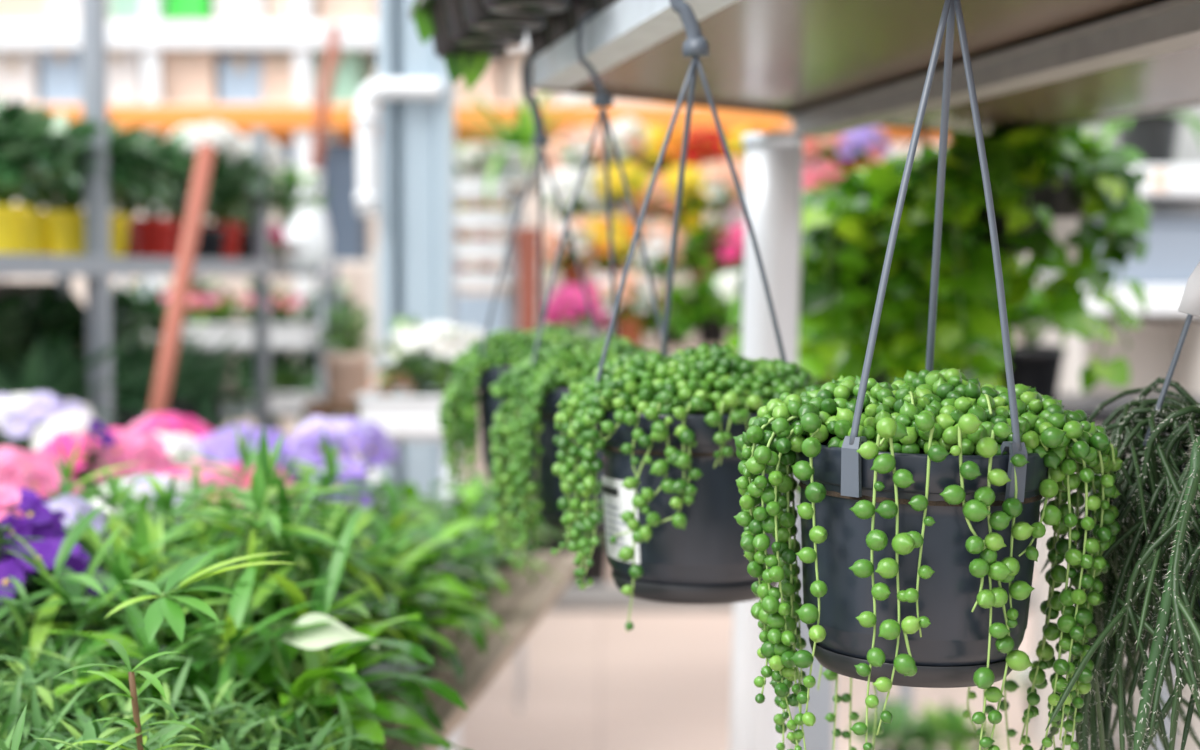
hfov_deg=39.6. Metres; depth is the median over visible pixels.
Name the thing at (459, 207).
pot
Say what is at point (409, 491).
plant
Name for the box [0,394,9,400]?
flower
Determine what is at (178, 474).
flower
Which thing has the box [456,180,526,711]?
tray stand
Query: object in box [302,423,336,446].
flower
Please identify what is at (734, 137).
pot plant
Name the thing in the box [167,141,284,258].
leafy potted plant
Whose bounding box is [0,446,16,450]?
flower
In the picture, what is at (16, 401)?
flower
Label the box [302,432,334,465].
flower
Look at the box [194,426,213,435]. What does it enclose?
flower
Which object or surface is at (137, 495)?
flower
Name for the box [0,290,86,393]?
leafy potted plant
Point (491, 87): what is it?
carton
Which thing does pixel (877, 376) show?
leafy potted plant
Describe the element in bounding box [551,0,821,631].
plant
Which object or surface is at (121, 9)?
carton
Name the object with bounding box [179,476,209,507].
flower
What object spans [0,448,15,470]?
flower
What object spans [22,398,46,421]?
flower
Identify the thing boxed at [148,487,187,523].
flower
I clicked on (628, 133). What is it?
pot plant
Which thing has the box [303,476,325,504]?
flower
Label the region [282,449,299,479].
flower
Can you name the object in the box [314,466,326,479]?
flower
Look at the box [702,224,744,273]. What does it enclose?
pot plant
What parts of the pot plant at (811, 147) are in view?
flower, pot, flower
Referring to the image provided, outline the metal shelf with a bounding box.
[530,0,1199,749]
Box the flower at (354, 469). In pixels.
[336,456,366,477]
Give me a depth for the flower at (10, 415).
3.01 m
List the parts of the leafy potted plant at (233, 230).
pot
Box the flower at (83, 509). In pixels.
[72,503,103,534]
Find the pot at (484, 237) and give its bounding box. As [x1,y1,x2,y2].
[472,233,493,241]
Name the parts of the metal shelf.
post, sheet panel, sheet panel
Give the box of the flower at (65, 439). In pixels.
[42,431,73,455]
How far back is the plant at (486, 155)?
5.46 m
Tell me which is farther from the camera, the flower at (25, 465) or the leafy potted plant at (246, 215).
the leafy potted plant at (246, 215)
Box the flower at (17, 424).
[2,410,33,440]
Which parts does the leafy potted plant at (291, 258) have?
pot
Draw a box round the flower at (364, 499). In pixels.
[342,474,373,511]
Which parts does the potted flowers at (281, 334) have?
flower, flower, flower, flower, flower, flower, flower, flower, flower, flower, flower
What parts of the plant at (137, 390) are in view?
pot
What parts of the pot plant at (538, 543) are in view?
pot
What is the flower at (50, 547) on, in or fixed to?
on the pansy at (47, 550)
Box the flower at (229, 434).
[220,424,252,441]
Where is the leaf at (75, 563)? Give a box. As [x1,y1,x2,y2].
[61,555,92,597]
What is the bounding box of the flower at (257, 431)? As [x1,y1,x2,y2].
[245,428,271,433]
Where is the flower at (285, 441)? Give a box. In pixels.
[272,436,293,465]
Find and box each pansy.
[0,488,67,602]
[0,537,108,713]
[42,493,111,718]
[79,418,115,501]
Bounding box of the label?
[602,484,627,546]
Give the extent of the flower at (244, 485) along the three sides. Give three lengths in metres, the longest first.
0.055 x 0.052 x 0.015 m
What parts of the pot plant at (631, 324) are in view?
flower, flower, flower, flower, flower, flower, pot, flower, flower, flower, flower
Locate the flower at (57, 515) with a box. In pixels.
[50,509,67,520]
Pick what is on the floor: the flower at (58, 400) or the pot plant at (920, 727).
the pot plant at (920, 727)
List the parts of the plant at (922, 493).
trailing stem, trailing stem, trailing stem, trailing stem, trailing stem, trailing stem, trailing stem, trailing stem, trailing stem, trailing stem, trailing stem, trailing stem, trailing stem, trailing stem, trailing stem, trailing stem, trailing stem, pot, trailing stem, trailing stem, trailing stem, trailing stem, trailing stem, trailing stem, trailing stem, trailing stem, trailing stem, trailing stem, trailing stem, trailing stem, trailing stem, trailing stem, trailing stem, trailing stem, trailing stem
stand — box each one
[303,399,358,508]
[360,428,459,749]
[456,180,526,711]
[501,183,912,748]
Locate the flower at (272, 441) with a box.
[248,431,276,453]
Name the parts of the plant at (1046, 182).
trailing stem, trailing stem, trailing stem, trailing stem, trailing stem, trailing stem, trailing stem, trailing stem, trailing stem, trailing stem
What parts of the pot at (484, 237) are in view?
flower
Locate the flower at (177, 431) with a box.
[176,430,197,438]
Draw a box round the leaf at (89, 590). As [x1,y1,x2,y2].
[83,563,108,604]
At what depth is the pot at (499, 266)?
5.48 m
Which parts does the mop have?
handle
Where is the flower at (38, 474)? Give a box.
[25,461,63,494]
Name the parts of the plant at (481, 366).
trailing stem, trailing stem, trailing stem, trailing stem, trailing stem, trailing stem, trailing stem, trailing stem, trailing stem, trailing stem, trailing stem, trailing stem, trailing stem, trailing stem, trailing stem, trailing stem, trailing stem, trailing stem, trailing stem, trailing stem, trailing stem, pot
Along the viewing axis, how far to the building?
7.51 m
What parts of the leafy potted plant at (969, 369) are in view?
pot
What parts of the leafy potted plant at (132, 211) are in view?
pot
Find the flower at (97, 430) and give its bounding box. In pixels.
[88,418,115,446]
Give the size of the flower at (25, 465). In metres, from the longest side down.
0.057 x 0.054 x 0.015 m
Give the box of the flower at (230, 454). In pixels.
[224,448,248,460]
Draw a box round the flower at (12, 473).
[0,461,25,487]
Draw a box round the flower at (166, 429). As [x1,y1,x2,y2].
[162,425,184,433]
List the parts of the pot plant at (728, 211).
flower, flower, flower, flower, pot, flower, flower, flower, flower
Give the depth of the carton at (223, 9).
7.56 m
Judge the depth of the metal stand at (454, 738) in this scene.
4.06 m
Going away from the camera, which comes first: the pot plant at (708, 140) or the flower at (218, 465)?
the flower at (218, 465)
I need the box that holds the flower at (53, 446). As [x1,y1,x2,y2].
[45,441,66,455]
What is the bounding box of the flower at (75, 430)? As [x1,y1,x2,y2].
[69,426,87,437]
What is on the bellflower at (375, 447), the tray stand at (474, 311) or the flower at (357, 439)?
the flower at (357, 439)
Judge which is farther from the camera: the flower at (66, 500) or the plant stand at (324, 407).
the plant stand at (324, 407)
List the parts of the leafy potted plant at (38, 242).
pot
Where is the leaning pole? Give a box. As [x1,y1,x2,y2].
[148,142,216,415]
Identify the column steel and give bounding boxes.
[377,0,455,749]
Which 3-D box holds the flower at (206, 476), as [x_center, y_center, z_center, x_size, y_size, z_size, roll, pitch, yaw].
[-0.571,0.146,2.359,0.054,0.057,0.015,1,-32,14]
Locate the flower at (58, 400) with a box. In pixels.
[56,397,81,405]
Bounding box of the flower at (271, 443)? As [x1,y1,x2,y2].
[252,440,284,466]
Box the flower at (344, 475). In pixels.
[321,469,356,502]
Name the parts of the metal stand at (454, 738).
leg, leg, leg, leg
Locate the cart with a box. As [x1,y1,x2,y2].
[119,261,339,439]
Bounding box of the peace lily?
[196,613,422,749]
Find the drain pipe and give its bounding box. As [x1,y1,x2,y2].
[354,78,441,215]
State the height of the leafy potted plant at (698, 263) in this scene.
0.198 m
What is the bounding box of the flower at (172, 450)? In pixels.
[169,447,194,466]
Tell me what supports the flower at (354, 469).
on the bellflower at (354, 471)
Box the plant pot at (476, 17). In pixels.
[461,0,546,31]
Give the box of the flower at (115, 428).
[108,427,125,430]
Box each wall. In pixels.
[10,71,1026,534]
[1031,107,1199,749]
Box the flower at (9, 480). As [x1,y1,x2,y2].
[0,476,18,488]
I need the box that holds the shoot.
[52,639,214,749]
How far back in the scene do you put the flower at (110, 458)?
2.43 m
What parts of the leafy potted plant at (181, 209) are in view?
pot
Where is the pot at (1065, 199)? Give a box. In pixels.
[978,170,1086,252]
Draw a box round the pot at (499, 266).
[497,263,506,272]
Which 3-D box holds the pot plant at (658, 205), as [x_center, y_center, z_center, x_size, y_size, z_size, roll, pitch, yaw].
[0.187,-0.542,5.234,0.242,0.185,0.229,-1,3,-10]
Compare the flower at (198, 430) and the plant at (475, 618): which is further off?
the flower at (198, 430)
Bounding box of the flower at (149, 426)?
[135,421,158,432]
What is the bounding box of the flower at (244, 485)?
[216,480,248,512]
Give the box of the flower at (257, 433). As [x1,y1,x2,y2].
[249,429,272,436]
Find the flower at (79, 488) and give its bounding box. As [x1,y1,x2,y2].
[56,464,82,495]
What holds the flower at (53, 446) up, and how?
on the primrose at (145, 447)
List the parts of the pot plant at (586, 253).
flower, flower, flower, flower, pot, flower, flower, flower, flower, flower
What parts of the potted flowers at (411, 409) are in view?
flower, flower, flower, flower, flower, flower, flower, flower, flower, flower, flower, flower, flower, flower, flower, flower, flower, flower, flower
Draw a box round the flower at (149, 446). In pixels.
[131,431,167,459]
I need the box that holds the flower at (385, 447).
[374,425,396,458]
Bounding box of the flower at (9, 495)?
[0,483,21,506]
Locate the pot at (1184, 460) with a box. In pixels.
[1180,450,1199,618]
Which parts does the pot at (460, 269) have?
flower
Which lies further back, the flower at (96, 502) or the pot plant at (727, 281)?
the pot plant at (727, 281)
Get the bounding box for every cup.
[429,0,506,60]
[442,0,525,47]
[483,0,570,14]
[526,19,552,56]
[546,5,574,44]
[570,0,600,29]
[598,0,617,11]
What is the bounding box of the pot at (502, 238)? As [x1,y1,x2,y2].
[496,235,506,241]
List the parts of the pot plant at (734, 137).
flower, flower, flower, flower, flower, flower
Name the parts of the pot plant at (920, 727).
pot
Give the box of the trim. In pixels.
[549,584,1032,610]
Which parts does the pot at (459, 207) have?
flower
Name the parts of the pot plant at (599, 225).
flower, flower, flower, flower, flower, pot, flower, flower, flower, flower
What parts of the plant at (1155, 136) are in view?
pot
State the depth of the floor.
5.81 m
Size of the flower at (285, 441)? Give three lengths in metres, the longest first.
0.062 x 0.059 x 0.017 m
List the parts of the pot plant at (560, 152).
flower, flower, flower, flower, flower, flower, flower, flower, flower, flower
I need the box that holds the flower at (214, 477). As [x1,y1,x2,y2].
[200,474,229,508]
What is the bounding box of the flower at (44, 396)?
[32,392,54,399]
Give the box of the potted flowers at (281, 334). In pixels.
[143,291,317,346]
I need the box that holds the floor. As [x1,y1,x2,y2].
[460,535,1037,749]
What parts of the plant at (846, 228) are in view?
trailing stem, trailing stem, trailing stem, trailing stem, trailing stem, trailing stem, trailing stem, trailing stem, trailing stem, trailing stem, trailing stem, trailing stem, trailing stem, trailing stem, trailing stem, trailing stem, trailing stem, trailing stem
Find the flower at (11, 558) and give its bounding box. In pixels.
[0,545,17,563]
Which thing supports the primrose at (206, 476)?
on the bench at (526, 603)
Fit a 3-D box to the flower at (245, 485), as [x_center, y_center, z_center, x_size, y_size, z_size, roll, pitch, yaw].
[-0.497,0.149,2.355,0.058,0.060,0.016,-2,-36,-33]
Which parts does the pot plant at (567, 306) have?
flower, flower, flower, flower, flower, flower, flower, pot, flower, flower, flower, flower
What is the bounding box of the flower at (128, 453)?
[119,444,148,473]
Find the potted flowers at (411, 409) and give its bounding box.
[354,317,484,433]
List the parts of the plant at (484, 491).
pot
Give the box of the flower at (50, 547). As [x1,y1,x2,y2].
[41,537,81,556]
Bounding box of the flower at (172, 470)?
[163,465,185,475]
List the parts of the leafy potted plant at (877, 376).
pot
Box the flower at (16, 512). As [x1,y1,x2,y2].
[8,508,24,518]
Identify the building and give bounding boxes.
[0,0,1037,469]
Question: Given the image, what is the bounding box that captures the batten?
[369,250,379,388]
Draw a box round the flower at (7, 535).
[0,524,9,544]
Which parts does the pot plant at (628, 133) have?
flower, flower, flower, flower, flower, flower, flower, flower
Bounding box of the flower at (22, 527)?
[0,514,31,547]
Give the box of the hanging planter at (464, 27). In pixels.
[409,0,617,60]
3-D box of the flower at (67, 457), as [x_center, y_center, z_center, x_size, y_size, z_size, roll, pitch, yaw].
[-0.785,0.140,2.433,0.046,0.048,0.013,1,-10,15]
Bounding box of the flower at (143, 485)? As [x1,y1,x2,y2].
[121,472,168,497]
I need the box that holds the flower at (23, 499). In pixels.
[20,497,53,502]
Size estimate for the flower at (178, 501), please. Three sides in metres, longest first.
0.060 x 0.057 x 0.016 m
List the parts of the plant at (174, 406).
pot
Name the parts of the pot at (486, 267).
flower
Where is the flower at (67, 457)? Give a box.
[58,455,76,479]
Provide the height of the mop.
1.049 m
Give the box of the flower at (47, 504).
[42,500,56,506]
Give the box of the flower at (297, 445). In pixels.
[287,429,307,454]
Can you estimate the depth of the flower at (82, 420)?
2.99 m
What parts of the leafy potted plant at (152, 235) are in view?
pot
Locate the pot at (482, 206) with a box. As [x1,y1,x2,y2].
[472,201,493,210]
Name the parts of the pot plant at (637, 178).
flower, flower, flower, flower, flower, pot, flower, flower, flower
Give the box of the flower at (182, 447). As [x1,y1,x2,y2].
[176,441,203,465]
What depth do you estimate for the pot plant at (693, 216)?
5.17 m
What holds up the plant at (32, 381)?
on the display rack
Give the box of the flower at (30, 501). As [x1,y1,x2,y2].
[18,488,39,510]
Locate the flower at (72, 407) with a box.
[66,402,86,414]
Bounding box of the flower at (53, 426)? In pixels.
[41,418,67,441]
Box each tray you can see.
[456,180,526,199]
[456,211,526,228]
[456,242,506,257]
[456,273,517,287]
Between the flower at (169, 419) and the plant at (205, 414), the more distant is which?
the plant at (205, 414)
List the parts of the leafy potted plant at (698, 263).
pot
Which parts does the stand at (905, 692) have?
leg, leg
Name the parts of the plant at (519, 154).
pot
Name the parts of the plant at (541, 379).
trailing stem, trailing stem, trailing stem, trailing stem, trailing stem, trailing stem, trailing stem, trailing stem, trailing stem, trailing stem, trailing stem, trailing stem, trailing stem, trailing stem, trailing stem, trailing stem, trailing stem, trailing stem, trailing stem, trailing stem, trailing stem, trailing stem, pot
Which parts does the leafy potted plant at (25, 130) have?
pot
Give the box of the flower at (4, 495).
[0,491,9,519]
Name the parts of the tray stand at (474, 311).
post, panel, post, post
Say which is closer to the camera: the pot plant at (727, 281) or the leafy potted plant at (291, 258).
the pot plant at (727, 281)
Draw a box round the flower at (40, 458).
[32,449,67,466]
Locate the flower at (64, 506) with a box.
[49,501,78,527]
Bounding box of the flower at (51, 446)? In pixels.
[40,441,56,455]
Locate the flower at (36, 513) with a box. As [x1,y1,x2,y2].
[12,498,52,525]
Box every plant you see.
[0,95,93,253]
[0,282,113,368]
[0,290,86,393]
[0,306,198,476]
[0,341,149,445]
[0,424,404,734]
[0,576,122,744]
[0,617,216,749]
[0,703,231,749]
[16,119,83,254]
[21,276,163,366]
[25,682,294,749]
[26,329,233,428]
[29,109,151,254]
[29,439,279,725]
[37,187,80,209]
[39,124,177,255]
[39,614,467,749]
[59,138,185,256]
[79,423,330,632]
[83,284,203,397]
[92,581,457,735]
[103,448,419,696]
[111,128,217,257]
[118,654,385,749]
[126,322,252,425]
[134,332,297,430]
[153,143,227,257]
[165,426,440,617]
[166,121,244,258]
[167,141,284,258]
[170,559,348,644]
[185,529,499,732]
[204,172,295,230]
[226,215,249,228]
[237,136,287,259]
[255,522,501,700]
[259,537,384,617]
[268,162,329,268]
[268,223,286,268]
[311,297,369,402]
[356,517,534,676]
[362,500,457,525]
[368,516,434,527]
[375,482,479,518]
[382,499,560,615]
[399,483,543,582]
[410,525,497,603]
[413,0,490,90]
[432,471,552,567]
[438,51,602,492]
[455,85,594,211]
[456,145,483,179]
[464,146,504,179]
[488,11,669,573]
[525,511,558,555]
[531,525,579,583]
[543,167,614,228]
[543,216,600,283]
[543,278,626,336]
[545,125,612,181]
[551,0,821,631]
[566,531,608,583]
[576,214,648,277]
[587,161,653,224]
[590,117,649,167]
[593,271,666,344]
[620,173,688,231]
[621,219,691,283]
[629,124,704,174]
[641,281,707,344]
[660,164,713,231]
[674,219,740,283]
[677,271,733,344]
[679,128,730,172]
[691,157,745,226]
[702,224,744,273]
[708,271,740,332]
[718,122,774,162]
[723,128,1024,387]
[733,0,1122,749]
[786,124,844,176]
[801,275,824,385]
[802,163,846,193]
[817,125,891,170]
[851,698,948,749]
[857,335,890,382]
[860,126,1151,393]
[901,700,1007,749]
[961,258,1038,373]
[995,281,1065,398]
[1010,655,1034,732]
[1040,262,1199,749]
[1082,110,1199,164]
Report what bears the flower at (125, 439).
on the primrose at (145, 447)
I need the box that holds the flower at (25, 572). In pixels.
[23,569,48,578]
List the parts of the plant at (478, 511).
pot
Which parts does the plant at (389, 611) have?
pot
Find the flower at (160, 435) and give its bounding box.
[155,432,169,437]
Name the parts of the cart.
post, post, post, post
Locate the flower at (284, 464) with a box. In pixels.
[277,460,287,471]
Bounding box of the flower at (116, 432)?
[82,429,119,448]
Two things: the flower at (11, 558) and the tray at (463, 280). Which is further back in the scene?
the tray at (463, 280)
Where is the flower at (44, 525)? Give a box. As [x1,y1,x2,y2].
[31,512,64,538]
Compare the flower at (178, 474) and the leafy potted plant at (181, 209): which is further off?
the leafy potted plant at (181, 209)
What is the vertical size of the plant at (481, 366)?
0.569 m
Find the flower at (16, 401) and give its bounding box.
[6,393,34,408]
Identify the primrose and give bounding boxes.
[0,446,82,506]
[0,483,24,669]
[32,410,98,493]
[40,427,173,571]
[91,472,209,567]
[126,412,214,546]
[155,432,203,528]
[159,458,297,613]
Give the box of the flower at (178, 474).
[169,472,189,479]
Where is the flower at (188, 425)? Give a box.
[176,415,205,437]
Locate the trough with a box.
[252,363,318,411]
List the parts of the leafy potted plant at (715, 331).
pot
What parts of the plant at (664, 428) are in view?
trailing stem, trailing stem, trailing stem, trailing stem, trailing stem, trailing stem, trailing stem, trailing stem, trailing stem, trailing stem, trailing stem, trailing stem, trailing stem, trailing stem, trailing stem, trailing stem, pot, trailing stem, trailing stem, trailing stem, trailing stem, trailing stem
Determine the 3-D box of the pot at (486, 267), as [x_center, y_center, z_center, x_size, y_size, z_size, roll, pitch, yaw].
[-0.383,-0.334,5.500,0.080,0.071,0.084,0,3,0]
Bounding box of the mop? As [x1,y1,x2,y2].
[281,22,340,269]
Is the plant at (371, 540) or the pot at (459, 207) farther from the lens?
the pot at (459, 207)
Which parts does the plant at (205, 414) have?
pot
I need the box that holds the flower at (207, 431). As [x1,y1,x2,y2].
[204,428,214,435]
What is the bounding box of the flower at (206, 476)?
[180,461,214,483]
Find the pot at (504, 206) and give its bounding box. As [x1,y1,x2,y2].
[496,202,508,210]
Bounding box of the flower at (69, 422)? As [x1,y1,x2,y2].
[55,413,78,431]
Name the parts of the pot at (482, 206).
flower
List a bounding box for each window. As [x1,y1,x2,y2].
[280,142,368,260]
[1089,217,1199,285]
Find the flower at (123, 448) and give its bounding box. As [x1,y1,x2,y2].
[99,432,133,458]
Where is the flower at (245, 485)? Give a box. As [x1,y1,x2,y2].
[228,464,254,489]
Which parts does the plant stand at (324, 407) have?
leg, leg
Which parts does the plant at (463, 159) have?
flower, flower, pot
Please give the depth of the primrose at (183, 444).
2.74 m
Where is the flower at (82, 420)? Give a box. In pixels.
[77,415,91,431]
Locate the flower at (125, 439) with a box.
[113,430,144,448]
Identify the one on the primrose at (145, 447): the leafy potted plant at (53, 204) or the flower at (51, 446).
the flower at (51, 446)
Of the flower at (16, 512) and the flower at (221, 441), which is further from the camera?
the flower at (221, 441)
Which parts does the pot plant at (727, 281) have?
flower, flower, flower, flower, flower, pot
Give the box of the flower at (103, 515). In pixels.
[100,511,111,550]
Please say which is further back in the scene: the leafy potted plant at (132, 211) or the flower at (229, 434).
the leafy potted plant at (132, 211)
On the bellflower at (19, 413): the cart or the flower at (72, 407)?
the flower at (72, 407)
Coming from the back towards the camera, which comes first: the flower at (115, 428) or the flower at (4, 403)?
the flower at (4, 403)
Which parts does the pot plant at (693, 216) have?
flower, flower, flower, flower, flower, flower, pot, flower, flower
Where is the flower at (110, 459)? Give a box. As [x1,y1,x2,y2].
[95,452,136,482]
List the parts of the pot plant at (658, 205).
flower, flower, flower, pot, flower, flower, flower, flower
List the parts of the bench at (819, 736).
leg, leg, leg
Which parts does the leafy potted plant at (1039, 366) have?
pot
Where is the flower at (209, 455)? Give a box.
[199,453,217,464]
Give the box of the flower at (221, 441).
[205,429,235,453]
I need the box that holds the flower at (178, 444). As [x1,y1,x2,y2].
[169,435,197,462]
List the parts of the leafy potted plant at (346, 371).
pot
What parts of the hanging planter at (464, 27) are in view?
rim frame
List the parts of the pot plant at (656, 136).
flower, flower, flower, flower, pot, flower, flower, flower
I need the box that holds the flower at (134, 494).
[102,483,136,513]
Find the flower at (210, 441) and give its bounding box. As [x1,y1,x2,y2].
[198,434,216,447]
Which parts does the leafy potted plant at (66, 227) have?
pot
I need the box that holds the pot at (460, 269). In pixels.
[456,264,472,272]
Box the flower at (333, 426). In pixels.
[318,417,350,435]
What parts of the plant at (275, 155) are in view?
flower, flower, pot, flower, flower, flower, flower, flower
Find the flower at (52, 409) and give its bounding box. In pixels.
[41,401,67,423]
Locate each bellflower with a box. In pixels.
[0,392,96,486]
[196,424,299,507]
[287,415,400,531]
[303,456,374,536]
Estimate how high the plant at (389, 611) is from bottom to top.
0.248 m
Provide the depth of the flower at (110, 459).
2.43 m
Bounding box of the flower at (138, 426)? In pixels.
[130,414,150,431]
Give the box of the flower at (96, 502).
[91,484,121,509]
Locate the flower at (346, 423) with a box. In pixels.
[341,418,360,428]
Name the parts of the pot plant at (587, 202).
flower, flower, flower, flower, flower, flower, flower, pot, flower, flower, flower, flower, flower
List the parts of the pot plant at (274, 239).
flower, pot, flower, flower, flower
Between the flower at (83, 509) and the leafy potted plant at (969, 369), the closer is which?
the flower at (83, 509)
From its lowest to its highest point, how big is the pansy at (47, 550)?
0.292 m
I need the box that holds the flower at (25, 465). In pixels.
[9,450,48,480]
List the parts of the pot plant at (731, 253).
flower, flower, flower, flower, flower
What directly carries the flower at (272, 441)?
on the bellflower at (221, 445)
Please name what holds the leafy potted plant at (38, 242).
on the display rack
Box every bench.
[377,552,585,749]
[789,393,1199,749]
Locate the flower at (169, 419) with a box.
[163,413,187,426]
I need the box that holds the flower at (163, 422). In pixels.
[146,412,178,431]
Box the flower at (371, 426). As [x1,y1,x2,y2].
[367,421,385,433]
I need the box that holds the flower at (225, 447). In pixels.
[214,436,250,462]
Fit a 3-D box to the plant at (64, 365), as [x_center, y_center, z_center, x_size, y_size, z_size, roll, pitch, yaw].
[-1.439,0.054,4.413,0.726,0.466,0.745,-1,4,-21]
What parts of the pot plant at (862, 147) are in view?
flower, flower, flower, flower, flower, pot, flower, flower, flower, flower, flower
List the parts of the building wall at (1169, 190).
panel, panel, panel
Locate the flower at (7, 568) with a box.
[0,560,24,601]
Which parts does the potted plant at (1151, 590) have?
bristly stem, bristly stem, bristly stem, bristly stem, bristly stem, bristly stem, bristly stem, bristly stem, bristly stem, bristly stem, bristly stem, bristly stem, bristly stem, bristly stem, bristly stem, bristly stem, bristly stem, bristly stem, bristly stem, bristly stem, bristly stem, bristly stem, bristly stem, bristly stem, bristly stem, bristly stem, bristly stem, bristly stem, bristly stem, bristly stem, bristly stem, bristly stem, bristly stem, bristly stem, bristly stem, bristly stem, bristly stem, bristly stem, bristly stem, bristly stem, bristly stem, bristly stem, bristly stem, bristly stem, bristly stem, bristly stem, bristly stem, bristly stem, bristly stem, bristly stem, bristly stem, bristly stem, bristly stem, bristly stem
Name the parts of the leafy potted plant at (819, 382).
pot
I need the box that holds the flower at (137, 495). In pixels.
[118,492,157,519]
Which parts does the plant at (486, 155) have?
flower, flower, pot, flower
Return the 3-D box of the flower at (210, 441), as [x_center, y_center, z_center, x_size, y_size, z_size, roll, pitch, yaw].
[-0.657,0.126,2.767,0.060,0.063,0.017,3,-24,44]
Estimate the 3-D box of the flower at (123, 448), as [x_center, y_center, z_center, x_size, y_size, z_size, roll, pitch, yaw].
[-0.711,0.107,2.456,0.053,0.056,0.015,-2,-35,-32]
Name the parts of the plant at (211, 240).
flower, flower, flower, flower, flower, flower, flower, pot, flower, flower, flower, flower, flower, flower, flower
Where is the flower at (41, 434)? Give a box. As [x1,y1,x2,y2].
[32,426,48,450]
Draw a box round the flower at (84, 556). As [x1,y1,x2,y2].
[78,550,90,561]
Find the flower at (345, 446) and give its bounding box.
[329,439,352,457]
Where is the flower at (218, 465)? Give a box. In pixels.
[212,462,234,476]
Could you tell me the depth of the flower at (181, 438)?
2.79 m
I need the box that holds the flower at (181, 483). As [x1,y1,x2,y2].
[163,476,198,510]
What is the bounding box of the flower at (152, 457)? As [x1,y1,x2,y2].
[132,444,167,474]
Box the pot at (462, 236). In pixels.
[456,232,471,241]
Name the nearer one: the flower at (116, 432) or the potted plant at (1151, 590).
the potted plant at (1151, 590)
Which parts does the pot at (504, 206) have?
flower, flower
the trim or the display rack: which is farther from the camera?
the trim
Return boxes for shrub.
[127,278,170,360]
[184,277,249,429]
[224,280,307,507]
[286,278,369,504]
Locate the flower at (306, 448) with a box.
[291,437,318,466]
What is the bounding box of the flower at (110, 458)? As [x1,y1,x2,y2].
[89,450,121,481]
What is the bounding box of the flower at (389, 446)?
[382,434,399,465]
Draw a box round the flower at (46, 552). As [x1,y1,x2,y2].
[17,540,58,571]
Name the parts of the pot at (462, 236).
flower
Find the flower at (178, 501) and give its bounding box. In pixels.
[174,488,205,523]
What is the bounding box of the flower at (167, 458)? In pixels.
[165,456,173,466]
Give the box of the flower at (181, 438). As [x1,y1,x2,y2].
[177,433,198,442]
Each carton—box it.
[0,0,47,19]
[0,58,41,101]
[41,50,81,101]
[48,0,111,19]
[107,50,162,101]
[112,0,166,19]
[162,50,233,101]
[167,0,213,19]
[214,0,268,19]
[219,58,261,101]
[262,54,315,101]
[269,0,318,19]
[318,0,376,19]
[318,50,371,101]
[455,57,505,101]
[507,50,554,101]
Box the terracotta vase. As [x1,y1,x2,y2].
[515,228,538,331]
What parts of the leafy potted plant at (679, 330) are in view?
pot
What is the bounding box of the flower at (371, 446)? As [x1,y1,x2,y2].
[357,431,387,467]
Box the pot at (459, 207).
[456,202,472,210]
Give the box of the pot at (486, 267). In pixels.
[473,263,493,272]
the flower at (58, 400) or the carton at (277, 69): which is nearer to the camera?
the flower at (58, 400)
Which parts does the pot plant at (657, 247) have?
flower, flower, flower, flower, pot, flower, flower, flower, flower, flower, flower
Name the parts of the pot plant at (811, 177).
flower, flower, flower, flower, flower, flower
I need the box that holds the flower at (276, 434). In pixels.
[271,427,291,439]
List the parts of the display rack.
panel, post, post, post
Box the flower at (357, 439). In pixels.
[340,428,369,450]
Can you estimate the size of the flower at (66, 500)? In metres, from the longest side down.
0.040 x 0.038 x 0.008 m
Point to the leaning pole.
(205, 156)
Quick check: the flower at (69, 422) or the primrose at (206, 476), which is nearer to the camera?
the primrose at (206, 476)
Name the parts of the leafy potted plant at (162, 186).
pot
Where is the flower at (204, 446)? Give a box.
[196,441,209,454]
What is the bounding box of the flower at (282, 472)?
[275,466,290,493]
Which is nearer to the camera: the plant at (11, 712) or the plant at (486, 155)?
the plant at (11, 712)
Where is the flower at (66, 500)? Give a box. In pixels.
[56,493,88,507]
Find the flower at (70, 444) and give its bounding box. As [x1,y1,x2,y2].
[64,439,97,469]
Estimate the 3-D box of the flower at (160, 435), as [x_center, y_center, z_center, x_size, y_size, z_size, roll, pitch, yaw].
[-0.723,0.114,2.730,0.057,0.016,0.060,-1,42,-23]
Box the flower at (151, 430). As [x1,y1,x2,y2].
[147,428,165,433]
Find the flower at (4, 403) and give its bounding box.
[0,399,10,406]
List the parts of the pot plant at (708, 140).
flower, flower, flower, flower, flower, flower, flower, flower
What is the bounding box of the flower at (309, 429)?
[295,415,322,439]
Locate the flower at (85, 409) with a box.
[79,403,96,419]
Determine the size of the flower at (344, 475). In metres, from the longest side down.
0.056 x 0.053 x 0.015 m
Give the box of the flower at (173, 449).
[159,435,178,461]
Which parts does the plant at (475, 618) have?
pot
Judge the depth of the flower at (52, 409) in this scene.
3.04 m
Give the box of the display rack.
[0,0,273,451]
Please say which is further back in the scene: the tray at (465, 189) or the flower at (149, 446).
the tray at (465, 189)
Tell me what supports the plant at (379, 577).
on the bench at (526, 603)
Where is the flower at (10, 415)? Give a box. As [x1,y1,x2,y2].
[0,404,21,431]
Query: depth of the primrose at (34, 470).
2.33 m
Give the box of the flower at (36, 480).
[18,469,52,498]
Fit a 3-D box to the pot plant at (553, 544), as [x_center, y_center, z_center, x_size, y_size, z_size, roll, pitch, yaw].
[-0.161,0.774,7.570,0.342,0.447,0.286,3,5,42]
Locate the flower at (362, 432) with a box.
[352,420,373,446]
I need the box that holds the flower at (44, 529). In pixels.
[9,520,55,564]

